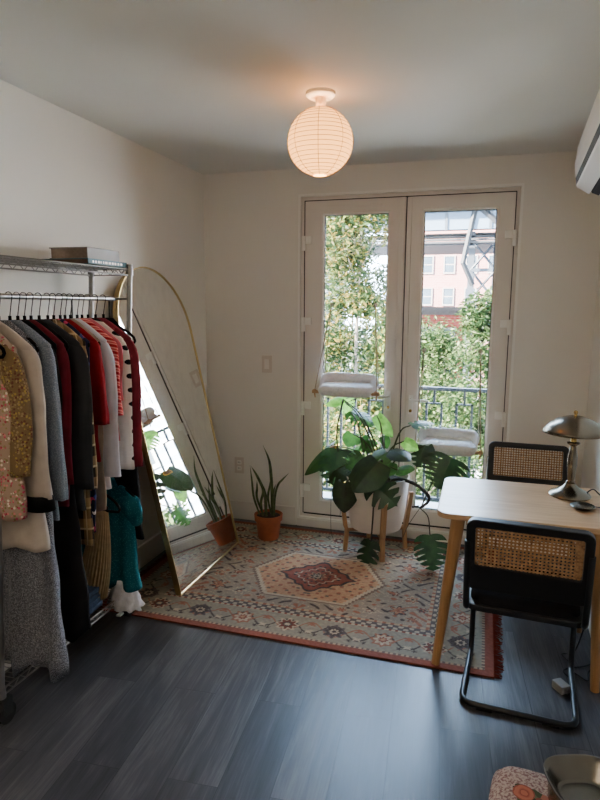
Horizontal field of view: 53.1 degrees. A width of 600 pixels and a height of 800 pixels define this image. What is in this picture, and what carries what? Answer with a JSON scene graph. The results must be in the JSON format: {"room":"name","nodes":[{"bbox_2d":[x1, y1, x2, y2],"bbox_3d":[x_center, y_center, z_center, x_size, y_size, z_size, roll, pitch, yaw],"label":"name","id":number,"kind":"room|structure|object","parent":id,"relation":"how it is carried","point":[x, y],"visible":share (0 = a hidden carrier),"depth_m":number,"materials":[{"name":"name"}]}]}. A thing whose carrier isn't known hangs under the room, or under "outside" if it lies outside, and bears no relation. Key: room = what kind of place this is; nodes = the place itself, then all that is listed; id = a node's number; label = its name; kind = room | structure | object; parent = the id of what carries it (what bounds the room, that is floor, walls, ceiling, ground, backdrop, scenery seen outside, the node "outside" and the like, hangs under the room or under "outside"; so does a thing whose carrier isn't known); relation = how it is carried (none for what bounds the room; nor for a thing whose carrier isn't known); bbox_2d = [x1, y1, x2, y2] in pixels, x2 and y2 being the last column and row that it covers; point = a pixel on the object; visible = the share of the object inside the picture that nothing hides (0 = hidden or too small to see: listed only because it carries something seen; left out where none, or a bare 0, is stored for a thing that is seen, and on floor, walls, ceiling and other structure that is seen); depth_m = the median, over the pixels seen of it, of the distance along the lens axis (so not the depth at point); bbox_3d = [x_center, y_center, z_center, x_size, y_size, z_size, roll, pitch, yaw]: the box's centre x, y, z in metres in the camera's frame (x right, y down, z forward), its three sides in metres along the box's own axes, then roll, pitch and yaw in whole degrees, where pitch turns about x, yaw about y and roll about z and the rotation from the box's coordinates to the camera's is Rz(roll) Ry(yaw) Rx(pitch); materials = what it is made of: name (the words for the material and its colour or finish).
{"room":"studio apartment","nodes":[
{"label":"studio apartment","id":0,"kind":"room"},
{"bbox_2d":[0,79,206,546],"bbox_3d":[-1.560,0.048,1.778,0.200,2.440,6.040,3,9,17],"label":"wall","id":1,"kind":"structure","parent":0,"point":[67,179],"depth_m":2.98,"materials":[{"name":"paint"}]},
{"bbox_2d":[4,531,164,670],"bbox_3d":[-1.478,1.199,1.878,0.014,0.135,5.540,3,9,17],"label":"baseboard","id":2,"kind":"structure","parent":1,"relation":"attached to","point":[147,551],"depth_m":3.67,"materials":[{"name":"paint"}]},
{"bbox_2d":[0,518,599,799],"bbox_3d":[-0.251,1.381,1.581,2.950,0.120,6.040,3,9,17],"label":"floor","id":3,"kind":"structure","parent":0,"point":[144,708],"depth_m":2.28,"materials":[{"name":"grey wood"}]},
{"bbox_2d":[0,255,134,724],"bbox_3d":[-1.067,0.288,2.532,0.292,1.739,0.988,3,9,17],"label":"rack","id":4,"kind":"object","parent":3,"relation":"on","point":[7,706],"visible":0.36,"depth_m":2.40,"materials":[{"name":"silver metal"}]},
{"bbox_2d":[0,344,5,358],"bbox_3d":[-1.141,-0.256,2.038,0.336,0.232,0.012,3,9,17],"label":"clothes hanger","id":5,"kind":"object","parent":4,"relation":"hanging from","point":[2,348],"visible":1,"depth_m":2.00,"materials":[{"name":"plastic"}]},
{"bbox_2d":[6,291,12,319],"bbox_3d":[-1.079,-0.287,2.239,0.336,0.232,0.012,3,9,17],"label":"clothes hanger","id":6,"kind":"object","parent":4,"relation":"hanging from","point":[9,316],"visible":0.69,"depth_m":2.23,"materials":[{"name":"metal"}]},
{"bbox_2d":[5,320,68,520],"bbox_3d":[-1.070,0.079,2.293,0.388,0.760,0.068,3,9,17],"label":"knit sweater","id":7,"kind":"object","parent":6,"relation":"hanging from","point":[56,457],"visible":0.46,"depth_m":2.22,"materials":[{"name":"grey fabric"}]},
{"bbox_2d":[0,293,38,352],"bbox_3d":[-1.095,-0.279,2.187,0.336,0.232,0.012,3,9,17],"label":"clothes hanger","id":8,"kind":"object","parent":4,"relation":"hanging from","point":[31,341],"visible":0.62,"depth_m":2.15,"materials":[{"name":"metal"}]},
{"bbox_2d":[1,320,68,682],"bbox_3d":[-1.098,0.384,2.293,0.432,1.362,0.187,3,9,17],"label":"dress","id":9,"kind":"object","parent":8,"relation":"hanging from","point":[34,633],"visible":0.45,"depth_m":2.28,"materials":[{"name":"grey fabric"}]},
{"bbox_2d":[20,292,26,319],"bbox_3d":[-1.058,-0.298,2.310,0.336,0.232,0.012,3,9,17],"label":"clothes hanger","id":10,"kind":"object","parent":4,"relation":"hanging from","point":[24,316],"visible":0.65,"depth_m":2.30,"materials":[{"name":"metal"}]},
{"bbox_2d":[13,292,56,350],"bbox_3d":[-1.068,-0.293,2.277,0.336,0.232,0.012,3,9,17],"label":"clothes hanger","id":11,"kind":"object","parent":4,"relation":"hanging from","point":[17,316],"visible":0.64,"depth_m":2.26,"materials":[{"name":"metal"}]},
{"bbox_2d":[21,320,62,501],"bbox_3d":[-1.071,0.043,2.330,0.341,0.700,0.066,3,9,17],"label":"shirt","id":12,"kind":"object","parent":11,"relation":"hanging from","point":[30,324],"visible":0.1,"depth_m":2.25,"materials":[{"name":"black fabric"}]},
{"bbox_2d":[35,292,41,318],"bbox_3d":[-1.034,-0.310,2.386,0.336,0.232,0.012,3,9,17],"label":"clothes hanger","id":13,"kind":"object","parent":4,"relation":"hanging from","point":[39,315],"visible":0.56,"depth_m":2.38,"materials":[{"name":"metal"}]},
{"bbox_2d":[44,293,50,318],"bbox_3d":[-1.020,-0.317,2.433,0.336,0.232,0.012,3,9,17],"label":"clothes hanger","id":14,"kind":"object","parent":4,"relation":"hanging from","point":[47,315],"visible":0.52,"depth_m":2.42,"materials":[{"name":"metal"}]},
{"bbox_2d":[49,319,97,545],"bbox_3d":[-1.016,0.142,2.505,0.370,0.950,0.067,3,9,17],"label":"shirt","id":15,"kind":"object","parent":14,"relation":"hanging from","point":[85,517],"visible":0.1,"depth_m":2.50,"materials":[{"name":"black fabric"}]},
{"bbox_2d":[27,292,68,350],"bbox_3d":[-1.047,-0.303,2.343,0.336,0.232,0.012,3,9,17],"label":"clothes hanger","id":16,"kind":"object","parent":4,"relation":"hanging from","point":[31,315],"visible":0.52,"depth_m":2.31,"materials":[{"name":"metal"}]},
{"bbox_2d":[22,319,91,642],"bbox_3d":[-1.054,0.340,2.444,0.400,1.322,0.083,3,9,17],"label":"dress","id":17,"kind":"object","parent":16,"relation":"hanging from","point":[74,590],"visible":0.18,"depth_m":2.44,"materials":[{"name":"black fabric"}]},
{"bbox_2d":[29,320,73,506],"bbox_3d":[-1.056,0.058,2.363,0.370,0.739,0.067,3,9,17],"label":"cardigan","id":18,"kind":"object","parent":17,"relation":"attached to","point":[62,355],"visible":0.23,"depth_m":2.30,"materials":[{"name":"red fabric"}]},
{"bbox_2d":[29,319,94,510],"bbox_3d":[-1.020,0.066,2.441,0.414,0.780,0.077,3,9,17],"label":"coat","id":19,"kind":"object","parent":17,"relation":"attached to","point":[81,389],"visible":0.25,"depth_m":2.37,"materials":[{"name":"black fabric"}]},
{"bbox_2d":[0,588,113,700],"bbox_3d":[-1.088,1.023,2.649,0.243,0.036,0.857,3,9,17],"label":"wire shelf","id":20,"kind":"object","parent":4,"relation":"attached to","point":[4,695],"depth_m":2.33,"materials":[{"name":"silver metal"}]},
{"bbox_2d":[56,293,62,318],"bbox_3d":[-0.998,-0.328,2.504,0.336,0.232,0.012,3,9,17],"label":"clothes hanger","id":21,"kind":"object","parent":4,"relation":"hanging from","point":[60,315],"visible":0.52,"depth_m":2.49,"materials":[{"name":"metal"}]},
{"bbox_2d":[64,319,109,461],"bbox_3d":[-0.987,-0.041,2.546,0.391,0.600,0.072,3,9,17],"label":"red pullover","id":22,"kind":"object","parent":21,"relation":"hanging from","point":[101,416],"visible":0.28,"depth_m":2.48,"materials":[{"name":"red fabric"}]},
{"bbox_2d":[0,255,132,276],"bbox_3d":[-1.020,-0.544,2.459,0.243,0.036,0.857,3,9,17],"label":"wire shelf","id":23,"kind":"object","parent":4,"relation":"attached to","point":[8,260],"depth_m":2.49,"materials":[{"name":"silver metal"}]},
{"bbox_2d":[67,293,72,318],"bbox_3d":[-0.979,-0.337,2.566,0.336,0.232,0.012,3,9,17],"label":"clothes hanger","id":24,"kind":"object","parent":4,"relation":"hanging from","point":[70,315],"visible":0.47,"depth_m":2.56,"materials":[{"name":"metal"}]},
{"bbox_2d":[62,318,120,489],"bbox_3d":[-0.965,0.018,2.617,0.401,0.740,0.070,3,9,17],"label":"shirt","id":25,"kind":"object","parent":24,"relation":"hanging from","point":[111,457],"visible":0.2,"depth_m":2.56,"materials":[{"name":"fabric"}]},
{"bbox_2d":[50,293,89,346],"bbox_3d":[-1.010,-0.322,2.466,0.336,0.232,0.012,3,9,17],"label":"clothes hanger","id":26,"kind":"object","parent":4,"relation":"hanging from","point":[53,315],"visible":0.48,"depth_m":2.45,"materials":[{"name":"metal"}]},
{"bbox_2d":[58,319,95,532],"bbox_3d":[-1.012,0.112,2.533,0.330,0.900,0.063,3,9,17],"label":"camisole","id":27,"kind":"object","parent":26,"relation":"hanging from","point":[93,492],"visible":0.1,"depth_m":2.45,"materials":[{"name":"fabric"}]},
{"bbox_2d":[74,294,79,317],"bbox_3d":[-0.966,-0.344,2.608,0.336,0.232,0.012,3,9,17],"label":"clothes hanger","id":28,"kind":"object","parent":4,"relation":"hanging from","point":[77,315],"visible":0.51,"depth_m":2.60,"materials":[{"name":"metal"}]},
{"bbox_2d":[73,318,123,415],"bbox_3d":[-0.954,-0.067,2.649,0.389,0.580,0.066,3,9,17],"label":"striped shirt","id":29,"kind":"object","parent":28,"relation":"hanging from","point":[112,343],"visible":0.09,"depth_m":2.57,"materials":[{"name":"fabric"}]},
{"bbox_2d":[62,293,100,344],"bbox_3d":[-0.989,-0.332,2.533,0.336,0.232,0.012,3,9,17],"label":"clothes hanger","id":30,"kind":"object","parent":4,"relation":"hanging from","point":[64,316],"visible":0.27,"depth_m":2.52,"materials":[{"name":"metal"}]},
{"bbox_2d":[71,319,106,511],"bbox_3d":[-0.991,0.067,2.596,0.330,0.830,0.066,3,9,17],"label":"tunic","id":31,"kind":"object","parent":30,"relation":"hanging from","point":[101,492],"visible":0.13,"depth_m":2.59,"materials":[{"name":"fabric"}]},
{"bbox_2d":[45,258,126,267],"bbox_3d":[-0.965,-0.615,2.709,0.238,0.024,0.290,3,9,17],"label":"book","id":32,"kind":"object","parent":4,"relation":"on","point":[91,261],"visible":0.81,"depth_m":2.59,"materials":[{"name":"paper"}]},
{"bbox_2d":[50,247,118,261],"bbox_3d":[-0.961,-0.648,2.689,0.194,0.048,0.235,3,9,17],"label":"book","id":33,"kind":"object","parent":32,"relation":"on","point":[56,252],"visible":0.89,"depth_m":2.60,"materials":[{"name":"grey paper"}]},
{"bbox_2d":[84,294,90,317],"bbox_3d":[-0.944,-0.355,2.679,0.336,0.232,0.012,3,9,17],"label":"clothes hanger","id":34,"kind":"object","parent":4,"relation":"hanging from","point":[85,294],"visible":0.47,"depth_m":2.67,"materials":[{"name":"metal"}]},
{"bbox_2d":[91,318,134,469],"bbox_3d":[-0.934,-0.030,2.725,0.396,0.676,0.068,3,9,17],"label":"shirt","id":35,"kind":"object","parent":34,"relation":"hanging from","point":[125,423],"visible":0.18,"depth_m":2.67,"materials":[{"name":"white fabric"}]},
{"bbox_2d":[92,294,97,317],"bbox_3d":[-0.928,-0.363,2.731,0.336,0.232,0.012,3,9,17],"label":"clothes hanger","id":36,"kind":"object","parent":4,"relation":"hanging from","point":[95,314],"visible":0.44,"depth_m":2.72,"materials":[{"name":"metal"}]},
{"bbox_2d":[88,585,102,613],"bbox_3d":[-1.040,0.929,2.775,0.170,0.102,0.210,3,9,17],"label":"jeans","id":37,"kind":"object","parent":4,"relation":"on","point":[95,602],"visible":0.23,"depth_m":2.78,"materials":[{"name":"blue fabric"}]},
{"bbox_2d":[106,494,120,512],"bbox_3d":[-0.966,0.395,2.775,0.336,0.232,0.013,4,10,22],"label":"clothes hanger","id":38,"kind":"object","parent":4,"relation":"hanging from","point":[108,496],"visible":0.15,"depth_m":2.73,"materials":[{"name":"plastic"}]},
{"bbox_2d":[83,506,110,599],"bbox_3d":[-0.976,0.728,2.832,0.213,0.494,0.094,4,10,23],"label":"skirt","id":39,"kind":"object","parent":38,"relation":"hanging from","point":[96,558],"visible":0.72,"depth_m":2.79,"materials":[{"name":"beige fabric"}]},
{"bbox_2d":[100,295,135,343],"bbox_3d":[-0.911,-0.372,2.788,0.336,0.232,0.012,3,9,17],"label":"clothes hanger","id":40,"kind":"object","parent":4,"relation":"hanging from","point":[103,314],"visible":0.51,"depth_m":2.76,"materials":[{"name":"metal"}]},
{"bbox_2d":[105,318,143,539],"bbox_3d":[-0.912,0.142,2.865,0.335,1.060,0.078,3,9,17],"label":"dress","id":41,"kind":"object","parent":40,"relation":"hanging from","point":[129,479],"visible":0.13,"depth_m":2.86,"materials":[{"name":"black fabric"}]},
{"bbox_2d":[98,318,142,466],"bbox_3d":[-0.914,-0.037,2.779,0.413,0.679,0.073,3,9,17],"label":"shirt","id":42,"kind":"object","parent":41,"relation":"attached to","point":[134,358],"visible":0.12,"depth_m":2.71,"materials":[{"name":"fabric"}]},
{"bbox_2d":[125,488,135,496],"bbox_3d":[-0.932,0.378,2.884,0.336,0.232,0.012,3,9,17],"label":"clothes hanger","id":43,"kind":"object","parent":4,"relation":"hanging from","point":[127,490],"visible":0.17,"depth_m":2.85,"materials":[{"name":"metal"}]},
{"bbox_2d":[82,477,144,612],"bbox_3d":[-0.924,0.689,2.922,0.379,0.647,0.152,3,9,17],"label":"dress","id":44,"kind":"object","parent":43,"relation":"hanging from","point":[125,583],"visible":0.55,"depth_m":2.88,"materials":[{"name":"teal fabric"}]},
{"bbox_2d":[98,520,503,678],"bbox_3d":[0.100,1.022,3.473,2.023,0.009,1.403,3,9,17],"label":"area rug","id":45,"kind":"object","parent":3,"relation":"on","point":[300,587],"visible":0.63,"depth_m":3.18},
{"bbox_2d":[113,267,238,595],"bbox_3d":[-0.717,0.118,3.518,0.426,1.763,0.775,3,9,17],"label":"arched mirror","id":46,"kind":"object","parent":45,"relation":"on","point":[180,450],"visible":0.83,"depth_m":3.48,"materials":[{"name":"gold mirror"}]},
{"bbox_2d":[250,446,288,540],"bbox_3d":[-0.203,0.612,3.990,0.192,0.638,0.216,-5,10,-32],"label":"potted snake plant","id":47,"kind":"object","parent":45,"relation":"on","point":[268,521],"visible":1,"depth_m":3.99,"materials":[{"name":"green plant"}]},
{"bbox_2d":[341,491,413,561],"bbox_3d":[0.484,0.772,3.841,0.358,0.375,0.358,8,12,39],"label":"plant stand","id":48,"kind":"object","parent":45,"relation":"on","point":[383,520],"visible":0.59,"depth_m":3.82,"materials":[{"name":"brown wood"}]},
{"bbox_2d":[345,470,409,534],"bbox_3d":[0.485,0.640,3.821,0.408,0.345,0.408,3,9,17],"label":"pot","id":49,"kind":"object","parent":48,"relation":"on","point":[362,516],"depth_m":3.68,"materials":[{"name":"white ceramic"}]},
{"bbox_2d":[305,397,469,570],"bbox_3d":[0.438,0.524,3.751,1.072,1.038,0.545,7,11,38],"label":"monstera","id":50,"kind":"object","parent":45,"relation":"on","point":[372,482],"visible":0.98,"depth_m":3.67,"materials":[{"name":"green plant"}]},
{"bbox_2d":[431,477,599,692],"bbox_3d":[0.979,0.792,2.708,0.698,0.711,0.570,3,9,17],"label":"dining table","id":51,"kind":"object","parent":3,"relation":"on","point":[461,499],"visible":0.73,"depth_m":2.55,"materials":[{"name":"brown wood"}]},
{"bbox_2d":[542,410,599,501],"bbox_3d":[1.228,0.239,2.686,0.282,0.392,0.266,3,9,17],"label":"table lamp","id":52,"kind":"object","parent":51,"relation":"on","point":[575,427],"visible":1,"depth_m":2.65,"materials":[{"name":"silver metal"}]},
{"bbox_2d":[570,502,599,510],"bbox_3d":[1.207,0.451,2.542,0.128,0.016,0.100,-2,9,-12],"label":"metal dish","id":53,"kind":"object","parent":51,"relation":"on","point":[581,506],"visible":1,"depth_m":2.54,"materials":[{"name":"grey metal"}]},
{"bbox_2d":[488,766,548,799],"bbox_3d":[0.575,1.138,1.306,0.352,0.454,0.352,4,10,24],"label":"footstool","id":54,"kind":"object","parent":3,"relation":"on","point":[509,782],"visible":0.66,"depth_m":1.40,"materials":[{"name":"fabric"}]},
{"bbox_2d":[543,754,599,799],"bbox_3d":[0.632,0.872,1.317,0.174,0.071,0.174,0,9,-1],"label":"bowl","id":55,"kind":"object","parent":54,"relation":"on","point":[569,776],"visible":1,"depth_m":1.37,"materials":[{"name":"beige ceramic"}]},
{"bbox_2d":[459,517,595,728],"bbox_3d":[0.895,0.798,2.402,0.440,0.791,0.491,4,10,21],"label":"chair","id":56,"kind":"object","parent":3,"relation":"on","point":[542,595],"visible":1,"depth_m":2.20,"materials":[{"name":"black metal"},{"name":"black painted wood"},{"name":"woven cane"}]},
{"bbox_2d":[481,441,574,576],"bbox_3d":[1.220,0.669,3.241,0.440,0.791,0.491,3,9,18],"label":"chair","id":57,"kind":"object","parent":3,"relation":"on","point":[490,458],"visible":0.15,"depth_m":3.39,"materials":[{"name":"black metal"},{"name":"black painted wood"},{"name":"woven cane"}]},
{"bbox_2d":[552,678,570,694],"bbox_3d":[1.072,1.174,2.454,0.044,0.034,0.078,-3,9,-18],"label":"plug adapter","id":58,"kind":"object","parent":3,"relation":"on","point":[558,684],"visible":0.99,"depth_m":2.45,"materials":[{"name":"grey plastic"}]},
{"bbox_2d":[561,630,583,677],"bbox_3d":[1.194,0.844,2.596,0.111,0.657,0.373,8,12,41],"label":"power cord","id":59,"kind":"object","parent":3,"relation":"on","point":[582,630],"visible":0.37,"depth_m":2.72,"materials":[{"name":"black plastic"}]},
{"bbox_2d":[574,664,589,681],"bbox_3d":[1.238,1.156,2.573,0.134,0.031,0.101,-2,9,-15],"label":"lead","id":60,"kind":"object","parent":3,"relation":"on","point":[587,680],"visible":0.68,"depth_m":2.56,"materials":[{"name":"black plastic"}]},
{"bbox_2d":[0,0,599,174],"bbox_3d":[-0.238,-1.163,1.184,2.950,0.150,6.040,3,9,17],"label":"ceiling","id":61,"kind":"structure","parent":0,"point":[205,86],"depth_m":2.30,"materials":[{"name":"paint"}]},
{"bbox_2d":[287,87,352,176],"bbox_3d":[0.086,-1.130,2.559,0.280,0.336,0.280,-5,11,-32],"label":"paper lantern","id":62,"kind":"object","parent":61,"relation":"hanging from","point":[320,139],"visible":1,"depth_m":2.47,"materials":[{"name":"white paper"}]},
{"bbox_2d":[315,96,325,105],"bbox_3d":[0.087,-1.242,2.542,0.056,0.070,0.056,3,9,17],"label":"socket","id":63,"kind":"object","parent":62,"relation":"attached to","point":[320,100],"depth_m":2.52,"materials":[{"name":"white plastic"}]},
{"bbox_2d":[323,491,438,508],"bbox_3d":[0.833,0.923,4.683,2.200,0.120,0.570,3,9,17],"label":"floor","id":64,"kind":"structure","parent":0,"point":[325,494],"depth_m":4.87,"materials":[{"name":"concrete"}]},
{"bbox_2d":[323,384,486,500],"bbox_3d":[0.861,0.372,4.679,2.216,0.970,0.044,3,9,17],"label":"balcony railing","id":65,"kind":"object","parent":64,"relation":"on","point":[434,389],"visible":0.25,"depth_m":4.58,"materials":[{"name":"metal"}]},
{"bbox_2d":[203,151,599,524],"bbox_3d":[0.660,-0.284,3.981,2.750,2.440,0.115,3,9,17],"label":"wall","id":66,"kind":"structure","parent":0,"point":[251,218],"depth_m":3.98,"materials":[{"name":"paint"}]},
{"bbox_2d":[235,457,243,472],"bbox_3d":[-0.441,0.474,4.371,0.074,0.120,0.011,3,9,17],"label":"wall outlet","id":67,"kind":"object","parent":66,"relation":"attached to","point":[239,461],"visible":1,"depth_m":4.37,"materials":[{"name":"white plastic"}]},
{"bbox_2d":[230,500,295,524],"bbox_3d":[-0.349,0.813,4.393,0.666,0.135,0.014,3,9,17],"label":"baseboard","id":68,"kind":"structure","parent":66,"relation":"attached to","point":[246,510],"depth_m":4.38,"materials":[{"name":"paint"}]},
{"bbox_2d":[262,355,271,372],"bbox_3d":[-0.232,-0.250,4.194,0.074,0.120,0.012,3,9,17],"label":"light switch","id":69,"kind":"object","parent":66,"relation":"attached to","point":[266,360],"visible":1,"depth_m":4.19,"materials":[{"name":"white plastic"}]},
{"bbox_2d":[303,208,304,511],"bbox_3d":[0.033,-0.258,4.148,0.005,2.140,0.042,3,9,17],"label":"trim","id":70,"kind":"structure","parent":66,"relation":"attached to","point":[304,208],"depth_m":4.12,"materials":[{"name":"white wood"}]},
{"bbox_2d":[300,197,406,515],"bbox_3d":[0.339,-0.239,4.037,0.682,2.135,0.128,3,9,17],"label":"door","id":71,"kind":"structure","parent":66,"relation":"in","point":[316,212],"depth_m":3.99,"materials":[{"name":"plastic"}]},
{"bbox_2d":[312,303,380,399],"bbox_3d":[0.320,-0.324,3.922,0.440,0.616,0.253,3,9,17],"label":"window perch","id":72,"kind":"object","parent":71,"relation":"attached to","point":[332,384],"depth_m":3.92,"materials":[{"name":"white fabric"}]},
{"bbox_2d":[318,381,375,397],"bbox_3d":[0.312,-0.074,3.943,0.375,0.094,0.217,3,9,17],"label":"cushion","id":73,"kind":"object","parent":72,"relation":"on","point":[351,389],"depth_m":3.86,"materials":[{"name":"white fabric"}]},
{"bbox_2d":[304,512,478,530],"bbox_3d":[0.668,0.831,4.159,1.315,0.015,0.090,3,9,17],"label":"trim","id":74,"kind":"structure","parent":66,"relation":"attached to","point":[304,512],"depth_m":4.09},
{"bbox_2d":[297,518,501,546],"bbox_3d":[0.664,0.895,4.158,1.399,0.055,0.132,3,9,17],"label":"trim","id":75,"kind":"structure","parent":66,"relation":"attached to","point":[300,521],"depth_m":4.20,"materials":[{"name":"paint"}]},
{"bbox_2d":[398,197,407,467],"bbox_3d":[0.680,-0.225,3.976,0.016,2.145,0.040,3,9,17],"label":"trim","id":76,"kind":"structure","parent":66,"relation":"attached to","point":[407,197],"depth_m":3.91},
{"bbox_2d":[297,183,524,540],"bbox_3d":[0.667,-0.228,3.970,1.399,2.222,0.098,3,9,17],"label":"trim","id":77,"kind":"structure","parent":66,"relation":"attached to","point":[521,185],"depth_m":3.90,"materials":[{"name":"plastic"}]},
{"bbox_2d":[305,191,516,201],"bbox_3d":[0.669,-1.282,3.794,1.319,0.005,0.042,3,9,17],"label":"trim","id":78,"kind":"structure","parent":66,"relation":"attached to","point":[501,191],"depth_m":3.76,"materials":[{"name":"white wood"}]},
{"bbox_2d":[399,192,516,530],"bbox_3d":[0.986,-0.206,3.843,0.658,2.135,0.128,3,9,17],"label":"door","id":79,"kind":"structure","parent":66,"relation":"in","point":[504,203],"depth_m":3.79,"materials":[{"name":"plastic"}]},
{"bbox_2d":[414,348,482,458],"bbox_3d":[0.943,0.016,3.783,0.430,0.659,0.253,3,9,17],"label":"window perch","id":80,"kind":"object","parent":79,"relation":"attached to","point":[449,441],"depth_m":3.79,"materials":[{"name":"grey fabric"},{"name":"wood"}]},
{"bbox_2d":[419,436,477,456],"bbox_3d":[0.935,0.287,3.807,0.365,0.094,0.217,3,9,17],"label":"cushion","id":81,"kind":"object","parent":80,"relation":"on","point":[465,446],"depth_m":3.73,"materials":[{"name":"white fabric"}]},
{"bbox_2d":[500,192,516,473],"bbox_3d":[1.295,-0.192,3.770,0.005,2.140,0.042,3,9,17],"label":"trim","id":82,"kind":"structure","parent":66,"relation":"attached to","point":[516,192],"depth_m":3.69,"materials":[{"name":"white wood"}]},
{"bbox_2d":[504,539,569,556],"bbox_3d":[1.521,0.910,3.832,0.412,0.135,0.014,3,9,17],"label":"baseboard","id":83,"kind":"structure","parent":66,"relation":"attached to","point":[505,539],"depth_m":3.83,"materials":[{"name":"paint"}]},
{"bbox_2d":[581,254,599,491],"bbox_3d":[0.910,0.185,0.986,0.505,2.440,5.540,3,9,17],"label":"wall","id":84,"kind":"structure","parent":0,"point":[590,479],"depth_m":3.37,"materials":[{"name":"paint"}]},
{"bbox_2d":[575,88,599,195],"bbox_3d":[1.300,-1.104,2.502,0.193,0.299,1.208,3,9,19],"label":"air conditioner","id":85,"kind":"object","parent":84,"relation":"attached to","point":[587,162],"visible":1,"depth_m":2.61,"materials":[{"name":"white plastic"}]},
{"bbox_2d":[591,178,599,194],"bbox_3d":[1.306,-0.968,2.521,0.040,0.024,1.140,3,9,19],"label":"outlet","id":86,"kind":"object","parent":85,"relation":"attached to","point":[595,186],"depth_m":2.90,"materials":[{"name":"white plastic"}]},
{"bbox_2d":[588,611,590,636],"bbox_3d":[0.789,1.318,1.199,0.014,0.135,5.547,3,9,19],"label":"baseboard","id":87,"kind":"structure","parent":84,"relation":"attached to","point":[589,626],"depth_m":2.90,"materials":[{"name":"paint"}]},
{"bbox_3d":[-1.109,-0.272,2.145,0.336,0.232,0.012,3,9,17],"label":"clothes hanger","id":88,"kind":"object","parent":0,"visible":0},
{"bbox_2d":[0,321,55,552],"bbox_3d":[-1.098,0.132,2.205,0.435,0.838,0.096,3,9,17],"label":"sweater","id":89,"kind":"object","parent":88,"relation":"hanging from","point":[31,534],"visible":0.59,"depth_m":2.15,"materials":[{"name":"fabric"}]},
{"bbox_3d":[-1.129,-0.262,2.079,0.336,0.232,0.012,3,9,17],"label":"clothes hanger","id":90,"kind":"object","parent":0,"visible":0},
{"bbox_2d":[0,333,32,521],"bbox_3d":[-1.119,0.074,2.127,0.385,0.700,0.092,3,9,17],"label":"jacket","id":91,"kind":"object","parent":90,"relation":"hanging from","point":[16,422],"visible":0.99,"depth_m":2.08,"materials":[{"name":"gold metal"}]},
{"label":"outside","id":92,"kind":"structure","parent":0,"visible":0},
{"bbox_2d":[323,352,484,492],"bbox_3d":[19.594,-1.751,65.037,140.000,0.300,125.100,3,9,17],"label":"ground","id":93,"kind":"structure","parent":92,"point":[477,473],"depth_m":29.43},
{"bbox_2d":[326,269,345,367],"bbox_3d":[-3.386,-9.043,65.566,15.300,13.700,9.350,3,9,17],"label":"building","id":94,"kind":"structure","parent":93,"relation":"on","point":[328,269],"depth_m":62.44,"materials":[{"name":"paint"}]},
{"bbox_2d":[323,215,386,473],"bbox_3d":[1.832,-1.047,20.453,3.930,11.881,3.457,-1,9,-6],"label":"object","id":95,"kind":"object","parent":93,"relation":"on","point":[378,276],"visible":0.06,"depth_m":19.54,"materials":[{"name":"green plant"}]},
{"bbox_2d":[323,375,417,499],"bbox_3d":[0.801,3.260,7.936,1.848,7.225,1.614,3,9,17],"label":"tree","id":96,"kind":"object","parent":93,"relation":"on","point":[362,403],"visible":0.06,"depth_m":7.21,"materials":[{"name":"green plant"}]},
{"bbox_2d":[323,214,424,491],"bbox_3d":[0.985,0.645,10.627,2.244,11.560,2.394,0,9,-1],"label":"tree","id":97,"kind":"object","parent":93,"relation":"on","point":[343,247],"visible":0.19,"depth_m":10.00,"materials":[{"name":"green plant"}]},
{"bbox_2d":[365,315,474,500],"bbox_3d":[3.297,1.541,16.987,3.486,7.861,3.360,-7,12,-40],"label":"tree","id":98,"kind":"object","parent":93,"relation":"on","point":[436,345],"visible":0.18,"depth_m":16.02,"materials":[{"name":"green plant"}]},
{"bbox_2d":[383,307,474,382],"bbox_3d":[9.478,-2.676,43.550,6.180,8.050,9.350,3,9,17],"label":"brick building","id":99,"kind":"structure","parent":93,"relation":"on","point":[448,312],"depth_m":38.55,"materials":[{"name":"brick"}]},
{"bbox_2d":[364,210,495,468],"bbox_3d":[19.385,-3.007,29.263,100.000,13.380,8.500,3,9,17],"label":"bridge","id":100,"kind":"structure","parent":93,"relation":"on","point":[466,244],"depth_m":28.59,"materials":[{"name":"metal"}]},
{"bbox_2d":[416,330,485,502],"bbox_3d":[5.626,0.865,23.749,4.862,7.308,6.347,3,9,17],"label":"tree","id":101,"kind":"object","parent":93,"relation":"on","point":[474,462],"visible":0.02,"depth_m":23.21,"materials":[{"name":"green plant"}]},
{"bbox_2d":[423,230,494,393],"bbox_3d":[15.166,-8.479,56.767,7.700,15.500,9.350,3,9,17],"label":"building","id":102,"kind":"structure","parent":93,"relation":"on","point":[445,280],"depth_m":52.52,"materials":[{"name":"pink brick"}]},
{"bbox_2d":[437,286,491,478],"bbox_3d":[4.059,1.872,12.762,2.403,8.512,2.238,6,10,31],"label":"tree","id":103,"kind":"object","parent":93,"relation":"on","point":[478,323],"visible":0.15,"depth_m":12.21,"materials":[{"name":"green plant"}]},
{"bbox_3d":[-0.956,-0.349,2.639,0.336,0.232,0.012,3,9,17],"label":"clothes hanger","id":104,"kind":"object","parent":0,"visible":0},
{"bbox_2d":[87,318,123,440],"bbox_3d":[-0.951,-0.092,2.679,0.376,0.539,0.066,3,9,17],"label":"blouse","id":105,"kind":"object","parent":104,"relation":"hanging from","point":[120,350],"visible":0.08,"depth_m":2.61,"materials":[{"name":"pink fabric"}]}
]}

